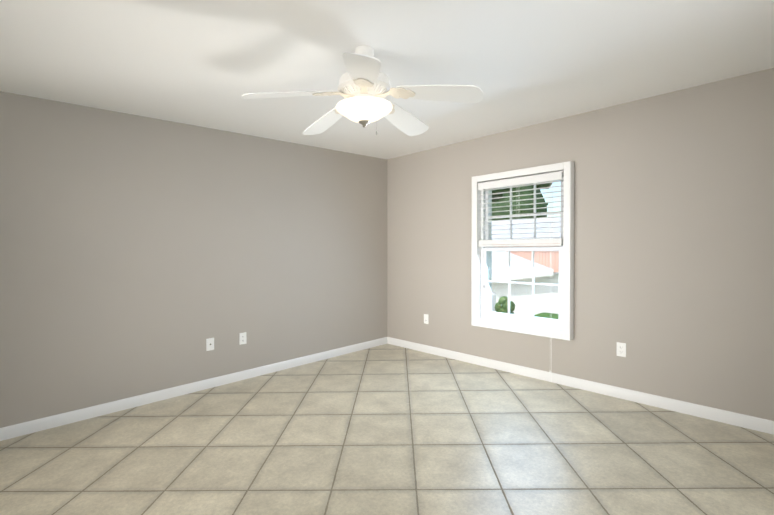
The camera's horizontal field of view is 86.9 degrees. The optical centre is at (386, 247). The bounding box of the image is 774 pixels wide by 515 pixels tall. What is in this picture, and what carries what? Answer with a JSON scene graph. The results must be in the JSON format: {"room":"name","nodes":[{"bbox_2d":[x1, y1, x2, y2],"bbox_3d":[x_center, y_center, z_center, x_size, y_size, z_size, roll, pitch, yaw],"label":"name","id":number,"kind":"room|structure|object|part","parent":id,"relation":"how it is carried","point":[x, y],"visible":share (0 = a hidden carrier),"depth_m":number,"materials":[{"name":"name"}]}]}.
{"room":"empty bedroom","nodes":[
{"label":"empty bedroom","id":0,"kind":"room"},
{"bbox_2d":[0,91,386,427],"bbox_3d":[-1.675,0.097,3.967,4.850,2.515,0.200,0,1,-44],"label":"wall","id":1,"kind":"structure","parent":0,"point":[140,255],"depth_m":3.57,"materials":[{"name":"paint"}]},
{"bbox_2d":[0,337,386,440],"bbox_3d":[-1.607,1.273,3.894,4.436,0.153,0.014,0,1,-44],"label":"baseboard","id":2,"kind":"structure","parent":1,"relation":"attached to","point":[25,428],"depth_m":3.57,"materials":[{"name":"white wood"}]},
{"bbox_2d":[206,338,213,350],"bbox_3d":[-1.659,0.908,3.840,0.070,0.115,0.016,0,1,-44],"label":"electrical outlet","id":3,"kind":"object","parent":1,"relation":"attached to","point":[209,344],"visible":1,"depth_m":3.84,"materials":[{"name":"white plastic"}]},
{"bbox_2d":[239,332,246,344],"bbox_3d":[-1.431,0.901,4.062,0.070,0.115,0.008,0,1,-44],"label":"electrical outlet","id":4,"kind":"object","parent":1,"relation":"attached to","point":[242,338],"visible":1,"depth_m":4.06,"materials":[{"name":"white plastic"}]},
{"bbox_2d":[0,344,773,514],"bbox_3d":[-0.118,1.375,2.340,4.850,0.286,4.720,0,1,-44],"label":"floor","id":5,"kind":"structure","parent":0,"point":[387,429],"depth_m":2.58,"materials":[{"name":"tile"}]},
{"bbox_2d":[0,0,773,159],"bbox_3d":[-0.118,-1.214,2.317,4.850,0.286,4.720,0,1,-44],"label":"ceiling","id":6,"kind":"structure","parent":0,"point":[210,63],"depth_m":2.43,"materials":[{"name":"paint"}]},
{"bbox_2d":[242,45,482,135],"bbox_3d":[-0.142,-0.894,2.387,1.275,0.493,1.256,0,1,-44],"label":"fan","id":7,"kind":"object","parent":6,"relation":"hanging from","point":[365,89],"visible":1,"depth_m":2.25,"materials":[{"name":"white plastic"}]},
{"bbox_3d":[-0.475,-0.828,2.224,0.595,0.105,0.162,0,1,-20],"label":"blade","id":8,"kind":"part","parent":7,"relation":"part of","materials":[{"name":"white wood"}]},
{"bbox_3d":[-0.356,-0.834,2.639,0.162,0.105,0.595,0,1,-38],"label":"blade","id":9,"kind":"part","parent":7,"relation":"part of","materials":[{"name":"white wood"}]},
{"bbox_3d":[-0.117,-0.834,1.982,0.162,0.095,0.595,0,0,-2],"label":"blade","id":10,"kind":"part","parent":7,"relation":"part of","materials":[{"name":"white"}]},
{"bbox_3d":[-0.130,-0.774,2.350,0.326,0.099,0.326,0,1,-44],"label":"lamp shade","id":11,"kind":"part","parent":7,"relation":"part of","materials":[{"name":"white glass"}]},
{"bbox_3d":[0.075,-0.844,2.654,0.162,0.094,0.595,0,1,34],"label":"blade","id":12,"kind":"part","parent":7,"relation":"part of","materials":[{"name":"white wood"}]},
{"bbox_3d":[0.224,-0.844,2.248,0.595,0.088,0.162,0,1,16],"label":"blade","id":13,"kind":"part","parent":7,"relation":"part of","materials":[{"name":"white wood"}]},
{"bbox_2d":[387,68,773,420],"bbox_3d":[1.567,0.032,3.930,0.200,2.501,4.320,0,1,-44],"label":"wall","id":14,"kind":"structure","parent":0,"point":[674,241],"depth_m":3.28,"materials":[{"name":"paint"}]},
{"bbox_2d":[424,314,428,323],"bbox_3d":[0.473,0.860,4.938,0.007,0.115,0.070,0,1,-44],"label":"electrical outlet","id":15,"kind":"object","parent":14,"relation":"attached to","point":[426,318],"visible":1,"depth_m":4.93,"materials":[{"name":"white plastic"}]},
{"bbox_2d":[471,161,573,340],"bbox_3d":[1.359,0.031,4.082,0.271,1.605,1.042,0,1,-44],"label":"window","id":16,"kind":"structure","parent":14,"relation":"in","point":[479,187],"depth_m":3.99,"materials":[{"name":"white"}]},
{"bbox_3d":[1.286,-0.025,4.013,0.052,0.032,0.874,0,1,-44],"label":"window blind rail","id":17,"kind":"part","parent":16,"relation":"part of","materials":[{"name":"white plastic"}]},
{"bbox_3d":[1.327,0.354,4.055,0.032,0.731,0.842,0,1,-44],"label":"window sash","id":18,"kind":"part","parent":16,"relation":"part of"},
{"bbox_3d":[1.340,0.024,4.065,0.082,1.435,0.886,0,1,-44],"label":"frame","id":19,"kind":"part","parent":16,"relation":"part of","materials":[{"name":"white plastic"}]},
{"bbox_3d":[1.327,0.350,4.054,0.006,0.657,0.778,0,1,-44],"label":"sash glass","id":20,"kind":"part","parent":16,"relation":"part of","materials":[{"name":"clear glass"}]},
{"bbox_3d":[1.353,-0.316,4.074,0.032,0.711,0.842,0,1,-44],"label":"window sash","id":21,"kind":"part","parent":16,"relation":"part of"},
{"bbox_3d":[1.353,-0.320,4.074,0.006,0.637,0.778,0,1,-44],"label":"sash glass","id":22,"kind":"part","parent":16,"relation":"part of","materials":[{"name":"clear glass"}]},
{"bbox_2d":[518,181,552,381],"bbox_3d":[1.272,0.289,4.012,0.076,1.868,0.745,0,1,-44],"label":"cords","id":23,"kind":"object","parent":16,"relation":"hanging from","point":[550,281],"visible":0.88,"depth_m":3.73,"materials":[{"name":"white plastic"}]},
{"bbox_2d":[387,337,773,434],"bbox_3d":[1.489,1.211,3.866,0.014,0.145,4.320,0,1,-44],"label":"baseboard","id":24,"kind":"structure","parent":14,"relation":"attached to","point":[736,419],"depth_m":3.43,"materials":[{"name":"white wood"}]},
{"bbox_2d":[617,342,625,356],"bbox_3d":[1.944,0.844,3.390,0.008,0.115,0.070,0,1,-44],"label":"electrical outlet","id":25,"kind":"object","parent":14,"relation":"attached to","point":[621,349],"visible":1,"depth_m":3.38,"materials":[{"name":"white plastic"}]},
{"bbox_3d":[22.508,3.581,47.539,89.400,3.383,130.000,0,1,-44],"label":"ground","id":26,"kind":"structure","parent":0,"visible":0},
{"bbox_2d":[492,292,495,311],"bbox_3d":[2.879,2.693,11.572,0.406,2.891,0.406,0,1,-44],"label":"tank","id":27,"kind":"object","parent":26,"relation":"on","point":[493,301],"depth_m":11.41,"materials":[{"name":"white"}]},
{"bbox_2d":[494,296,514,313],"bbox_3d":[2.981,2.681,10.302,0.402,2.928,0.640,0,1,-44],"label":"shrub","id":28,"kind":"object","parent":26,"relation":"on","point":[497,307],"depth_m":10.19,"materials":[{"name":"green plant"}]},
{"bbox_2d":[492,181,551,219],"bbox_3d":[7.708,-3.009,34.070,10.023,13.718,13.171,0,1,-44],"label":"tree","id":29,"kind":"object","parent":26,"relation":"on","point":[518,198],"depth_m":29.11,"materials":[{"name":"green plant"}]},
{"bbox_2d":[492,217,560,315],"bbox_3d":[3.755,0.940,19.345,10.200,6.534,21.800,0,1,-44],"label":"house","id":30,"kind":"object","parent":26,"relation":"on","point":[545,255],"depth_m":12.40,"materials":[{"name":"white"}]},
{"bbox_2d":[534,312,557,318],"bbox_3d":[3.499,2.686,6.275,1.000,3.022,2.750,0,1,-44],"label":"hedge","id":31,"kind":"object","parent":26,"relation":"on","point":[543,314],"depth_m":7.27,"materials":[{"name":"green plant"}]}
]}

